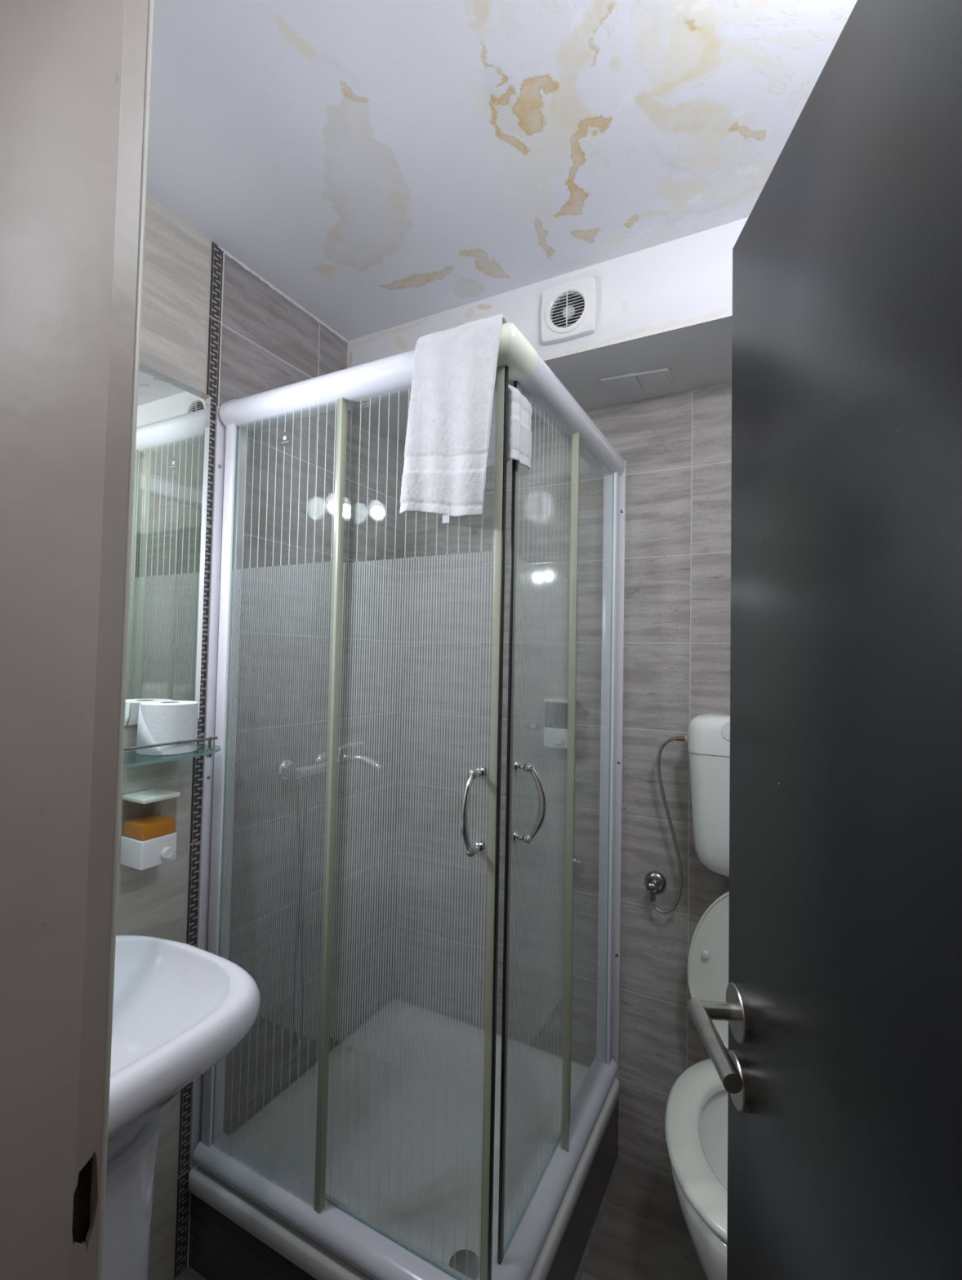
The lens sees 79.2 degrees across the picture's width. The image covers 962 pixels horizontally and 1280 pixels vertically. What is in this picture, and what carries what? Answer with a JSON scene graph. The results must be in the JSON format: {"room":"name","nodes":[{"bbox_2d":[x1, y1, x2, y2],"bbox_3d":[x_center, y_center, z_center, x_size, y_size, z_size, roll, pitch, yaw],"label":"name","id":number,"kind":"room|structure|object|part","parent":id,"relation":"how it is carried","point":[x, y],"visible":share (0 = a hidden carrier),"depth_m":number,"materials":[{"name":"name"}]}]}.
{"room":"bathroom","nodes":[
{"label":"bathroom","id":0,"kind":"room"},
{"bbox_2d":[115,194,405,1279],"bbox_3d":[-0.696,0.245,1.417,0.100,2.404,1.760,0,-2,28],"label":"wall","id":1,"kind":"structure","parent":0,"point":[268,342],"depth_m":1.58,"materials":[{"name":"grey tile"}]},
{"bbox_2d":[120,787,180,870],"bbox_3d":[-0.693,0.396,1.223,0.087,0.144,0.082,0,-2,28],"label":"soap dispenser","id":2,"kind":"object","parent":1,"relation":"attached to","point":[148,842],"visible":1,"depth_m":1.20,"materials":[{"name":"white plastic"}]},
{"bbox_3d":[-0.695,0.329,1.228,0.078,0.011,0.082,0,-2,28],"label":"lid","id":3,"kind":"part","parent":2,"relation":"part of","materials":[{"name":"beige plastic"}]},
{"bbox_2d":[124,363,210,725],"bbox_3d":[-0.767,-0.207,1.153,0.009,0.764,0.493,0,-2,28],"label":"wall mirror","id":4,"kind":"object","parent":1,"relation":"attached to","point":[168,545],"visible":0.43,"depth_m":1.28,"materials":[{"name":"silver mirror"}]},
{"bbox_2d":[122,736,220,768],"bbox_3d":[-0.732,0.223,1.096,0.138,0.045,0.545,0,-2,28],"label":"shelf","id":5,"kind":"object","parent":1,"relation":"attached to","point":[208,754],"visible":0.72,"depth_m":1.20,"materials":[{"name":"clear glass"}]},
{"bbox_2d":[135,700,198,755],"bbox_3d":[-0.667,0.185,1.242,0.111,0.104,0.113,0,-2,28],"label":"toilet roll","id":6,"kind":"object","parent":5,"relation":"on","point":[169,721],"visible":1,"depth_m":1.20,"materials":[{"name":"white paper"}]},
{"bbox_3d":[-0.687,0.205,1.074,0.006,0.005,0.460,0,-2,28],"label":"gallery rail","id":7,"kind":"part","parent":5,"relation":"part of","materials":[{"name":"silver metal"}]},
{"bbox_3d":[-0.588,0.224,1.260,0.014,0.030,0.014,0,-2,28],"label":"rail post","id":8,"kind":"part","parent":5,"relation":"part of","materials":[{"name":"silver metal"}]},
{"bbox_2d":[173,241,222,1278],"bbox_3d":[-0.663,0.244,1.371,0.002,2.404,0.030,0,-2,28],"label":"trim","id":9,"kind":"structure","parent":1,"relation":"attached to","point":[216,268],"depth_m":1.37,"materials":[{"name":"black tile"}]},
{"bbox_2d":[217,245,348,342],"bbox_3d":[-0.527,-0.943,1.617,0.006,0.008,0.468,0,-2,28],"label":"trim","id":10,"kind":"structure","parent":1,"relation":"attached to","point":[226,253],"depth_m":1.58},
{"bbox_2d":[277,740,382,1044],"bbox_3d":[-0.424,0.697,1.615,0.195,0.818,0.218,0,-2,28],"label":"shower mixer","id":11,"kind":"object","parent":1,"relation":"attached to","point":[295,1034],"visible":0.62,"depth_m":1.60,"materials":[{"name":"silver metal"}]},
{"bbox_3d":[-0.496,0.356,1.558,0.042,0.042,0.022,0,-2,28],"label":"control knob","id":12,"kind":"part","parent":11,"relation":"part of","materials":[{"name":"silver metal"}]},
{"bbox_3d":[-0.389,0.323,1.689,0.091,0.064,0.039,0,-2,21],"label":"lever","id":13,"kind":"part","parent":11,"relation":"part of","materials":[{"name":"silver metal"}]},
{"bbox_3d":[-0.350,0.353,1.684,0.134,0.048,0.027,1,-2,11],"label":"spout","id":14,"kind":"part","parent":11,"relation":"part of","materials":[{"name":"silver metal"}]},
{"bbox_2d":[172,1156,707,1279],"bbox_3d":[-0.174,1.480,0.573,1.820,0.100,2.660,0,-2,28],"label":"floor","id":15,"kind":"structure","parent":0,"point":[639,1231],"depth_m":1.43,"materials":[{"name":"tile"}]},
{"bbox_2d":[102,935,260,1279],"bbox_3d":[-0.643,0.999,0.890,0.488,0.864,0.460,0,-2,28],"label":"washbasin","id":16,"kind":"object","parent":15,"relation":"on","point":[180,1009],"visible":0.44,"depth_m":0.90,"materials":[{"name":"white ceramic"}]},
{"bbox_3d":[-0.637,0.669,0.901,0.488,0.204,0.460,0,-2,28],"label":"bowl","id":17,"kind":"part","parent":16,"relation":"part of","materials":[{"name":"white ceramic"}]},
{"bbox_2d":[188,1097,618,1279],"bbox_3d":[-0.142,1.373,1.510,0.795,0.178,0.786,0,-2,28],"label":"shower base","id":18,"kind":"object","parent":15,"relation":"on","point":[220,1249],"depth_m":1.31,"materials":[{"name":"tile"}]},
{"bbox_2d":[187,998,619,1279],"bbox_3d":[-0.140,1.260,1.504,0.800,0.048,0.800,0,-2,28],"label":"shower tray","id":19,"kind":"object","parent":18,"relation":"on","point":[315,1260],"visible":0.64,"depth_m":1.47,"materials":[{"name":"white ceramic"}]},
{"bbox_2d":[188,322,626,1279],"bbox_3d":[-0.117,0.334,1.524,0.816,1.804,0.818,0,-2,28],"label":"shower enclosure","id":20,"kind":"object","parent":19,"relation":"on","point":[370,1247],"visible":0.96,"depth_m":1.23,"materials":[{"name":"clear glass"}]},
{"bbox_3d":[-0.613,0.321,1.390,0.032,1.801,0.038,0,-2,28],"label":"post","id":21,"kind":"part","parent":20,"relation":"part of","materials":[{"name":"white metal"}]},
{"bbox_3d":[-0.460,0.325,1.297,0.326,1.685,0.005,0,-2,28],"label":"fixed panel","id":22,"kind":"part","parent":20,"relation":"part of","materials":[{"name":"clear glass"}]},
{"bbox_3d":[-0.317,-0.547,1.266,0.672,0.067,0.061,0,-2,28],"label":"rail","id":23,"kind":"part","parent":20,"relation":"part of","materials":[{"name":"white metal"}]},
{"bbox_3d":[-0.352,1.193,1.206,0.672,0.055,0.061,0,-2,28],"label":"rail","id":24,"kind":"part","parent":20,"relation":"part of","materials":[{"name":"white metal"}]},
{"bbox_3d":[-0.148,0.323,1.156,0.372,1.686,0.005,0,-2,28],"label":"sliding door","id":25,"kind":"part","parent":20,"relation":"part of","materials":[{"name":"clear glass"}]},
{"bbox_2d":[399,313,532,523],"bbox_3d":[-0.022,-0.404,1.141,0.206,0.381,0.180,0,-2,28],"label":"towel","id":26,"kind":"object","parent":20,"relation":"hanging from","point":[450,437],"visible":0.98,"depth_m":1.08,"materials":[{"name":"white fabric"}]},
{"bbox_3d":[-0.024,0.311,1.033,0.012,0.143,0.038,0,-2,28],"label":"pull handle","id":27,"kind":"part","parent":20,"relation":"part of","materials":[{"name":"silver metal"}]},
{"bbox_3d":[-0.012,0.380,1.056,0.020,0.020,0.038,0,-2,28],"label":"knob","id":28,"kind":"part","parent":20,"relation":"part of","materials":[{"name":"silver metal"}]},
{"bbox_3d":[-0.009,0.243,1.060,0.020,0.020,0.038,0,-2,28],"label":"knob","id":29,"kind":"part","parent":20,"relation":"part of","materials":[{"name":"silver metal"}]},
{"bbox_3d":[0.002,0.382,1.082,0.020,0.020,0.008,0,-2,28],"label":"knob","id":30,"kind":"part","parent":20,"relation":"part of","materials":[{"name":"silver metal"}]},
{"bbox_3d":[0.083,0.385,1.131,0.038,0.020,0.020,0,-2,28],"label":"knob","id":31,"kind":"part","parent":20,"relation":"part of","materials":[{"name":"silver metal"}]},
{"bbox_3d":[0.085,0.248,1.136,0.038,0.020,0.020,0,-2,28],"label":"knob","id":32,"kind":"part","parent":20,"relation":"part of","materials":[{"name":"silver metal"}]},
{"bbox_3d":[0.109,0.317,1.121,0.038,0.143,0.012,0,-2,28],"label":"pull handle","id":33,"kind":"part","parent":20,"relation":"part of","materials":[{"name":"silver metal"}]},
{"bbox_3d":[0.142,0.333,1.290,0.005,1.686,0.364,0,-2,28],"label":"sliding door","id":34,"kind":"part","parent":20,"relation":"part of","materials":[{"name":"clear glass"}]},
{"bbox_3d":[0.206,1.210,1.376,0.061,0.055,0.672,0,-2,28],"label":"rail","id":35,"kind":"part","parent":20,"relation":"part of","materials":[{"name":"white metal"}]},
{"bbox_3d":[0.241,-0.530,1.435,0.061,0.067,0.672,0,-2,28],"label":"rail","id":36,"kind":"part","parent":20,"relation":"part of","materials":[{"name":"white metal"}]},
{"bbox_3d":[0.292,0.347,1.525,0.005,1.685,0.328,0,-2,28],"label":"fixed panel","id":37,"kind":"part","parent":20,"relation":"part of","materials":[{"name":"clear glass"}]},
{"bbox_3d":[0.368,0.351,1.688,0.038,1.801,0.032,0,-2,28],"label":"post","id":38,"kind":"part","parent":20,"relation":"part of","materials":[{"name":"white metal"}]},
{"bbox_2d":[665,890,728,1279],"bbox_3d":[0.585,1.032,1.200,0.394,0.869,0.536,0,-2,28],"label":"toilet","id":39,"kind":"object","parent":15,"relation":"on","point":[696,1110],"visible":0.3,"depth_m":1.30,"materials":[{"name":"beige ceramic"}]},
{"bbox_3d":[0.580,1.034,1.190,0.394,0.022,0.514,0,-2,28],"label":"seat","id":40,"kind":"part","parent":39,"relation":"part of","materials":[{"name":"beige plastic"}]},
{"bbox_3d":[0.581,1.259,1.193,0.384,0.414,0.534,0,-2,28],"label":"bowl","id":41,"kind":"part","parent":39,"relation":"part of","materials":[{"name":"beige ceramic"}]},
{"bbox_3d":[0.703,0.818,1.419,0.376,0.422,0.038,0,-2,28],"label":"lid","id":42,"kind":"part","parent":39,"relation":"part of","materials":[{"name":"beige plastic"}]},
{"bbox_2d":[146,0,857,340],"bbox_3d":[0.068,-0.956,1.018,1.660,0.001,1.680,0,-2,28],"label":"ceiling","id":43,"kind":"structure","parent":0,"point":[381,165],"depth_m":1.09,"materials":[{"name":"paint"}]},
{"bbox_2d":[346,217,747,368],"bbox_3d":[0.294,-0.830,1.442,1.620,0.214,0.001,0,-2,28],"label":"wall","id":44,"kind":"structure","parent":43,"relation":"attached to","point":[686,281],"depth_m":1.41,"materials":[{"name":"white paint"}]},
{"bbox_2d":[541,276,596,345],"bbox_3d":[0.220,-0.832,1.470,0.145,0.145,0.019,0,-2,28],"label":"exhaust fan","id":45,"kind":"object","parent":44,"relation":"attached to","point":[574,317],"visible":1,"depth_m":1.47,"materials":[{"name":"white plastic"}]},
{"bbox_2d":[394,382,731,1179],"bbox_3d":[0.497,0.280,1.720,1.720,2.404,0.100,0,-2,28],"label":"wall","id":46,"kind":"structure","parent":0,"point":[676,448],"depth_m":1.73,"materials":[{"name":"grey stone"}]},
{"bbox_2d":[346,315,732,443],"bbox_3d":[0.371,-0.716,1.586,1.620,0.001,0.335,0,-2,28],"label":"soffit","id":47,"kind":"structure","parent":46,"relation":"attached to","point":[697,356],"depth_m":1.53,"materials":[{"name":"white paint"}]},
{"bbox_2d":[600,368,673,393],"bbox_3d":[0.429,-0.711,1.598,0.176,0.007,0.102,0,-2,28],"label":"access cover","id":48,"kind":"object","parent":47,"relation":"attached to","point":[629,381],"visible":1,"depth_m":1.59,"materials":[{"name":"grey paint"}]},
{"bbox_2d":[543,697,577,748],"bbox_3d":[0.236,0.249,1.754,0.082,0.144,0.087,0,-2,28],"label":"soap dispenser","id":49,"kind":"object","parent":46,"relation":"attached to","point":[565,742],"visible":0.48,"depth_m":1.73,"materials":[{"name":"white plastic"}]},
{"bbox_3d":[0.240,0.183,1.760,0.082,0.011,0.078,0,-2,28],"label":"lid","id":50,"kind":"part","parent":49,"relation":"part of","materials":[{"name":"beige plastic"}]},
{"bbox_2d":[644,871,666,901],"bbox_3d":[0.480,0.688,1.619,0.060,0.070,0.061,0,-2,28],"label":"angle valve","id":51,"kind":"object","parent":46,"relation":"attached to","point":[655,882],"visible":1,"depth_m":1.63,"materials":[{"name":"silver metal"}]},
{"bbox_2d":[684,711,729,877],"bbox_3d":[0.706,0.600,1.439,0.390,0.814,0.171,0,-2,28],"label":"toilet cistern","id":52,"kind":"object","parent":46,"relation":"attached to","point":[707,739],"visible":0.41,"depth_m":1.44,"materials":[{"name":"white plastic"}]},
{"bbox_2d":[651,736,684,914],"bbox_3d":[0.514,0.504,1.585,0.104,0.494,0.041,-1,-3,44],"label":"supply hose","id":53,"kind":"object","parent":52,"relation":"attached to","point":[673,907],"visible":1,"depth_m":1.58,"materials":[{"name":"silver metal"}]},
{"bbox_3d":[0.720,0.240,1.450,0.377,0.094,0.168,0,-2,28],"label":"lid","id":54,"kind":"part","parent":52,"relation":"part of","materials":[{"name":"beige ceramic"}]},
{"bbox_3d":[-0.303,0.216,0.326,1.620,2.404,0.205,0,-2,28],"label":"wall","id":55,"kind":"structure","parent":0,"visible":0},
{"bbox_2d":[0,0,154,1279],"bbox_3d":[-0.326,0.435,0.323,0.015,1.965,0.218,0,-2,28],"label":"door frame","id":56,"kind":"structure","parent":55,"relation":"attached to","point":[75,75],"depth_m":0.39,"materials":[{"name":"beige paint"}]},
{"bbox_2d":[686,0,961,1279],"bbox_3d":[0.270,0.454,0.409,0.100,1.941,0.621,1,-2,4],"label":"door","id":57,"kind":"structure","parent":55,"relation":"in","point":[840,1073],"depth_m":0.46,"materials":[{"name":"wood"}]},
{"bbox_3d":[0.246,0.427,0.620,0.019,0.019,0.126,1,-2,4],"label":"lever","id":58,"kind":"part","parent":57,"relation":"part of","materials":[{"name":"silver metal"}]},
{"bbox_3d":[0.297,0.430,0.671,0.009,0.060,0.060,1,-2,4],"label":"handle","id":59,"kind":"part","parent":57,"relation":"part of","materials":[{"name":"silver metal"}]}
]}

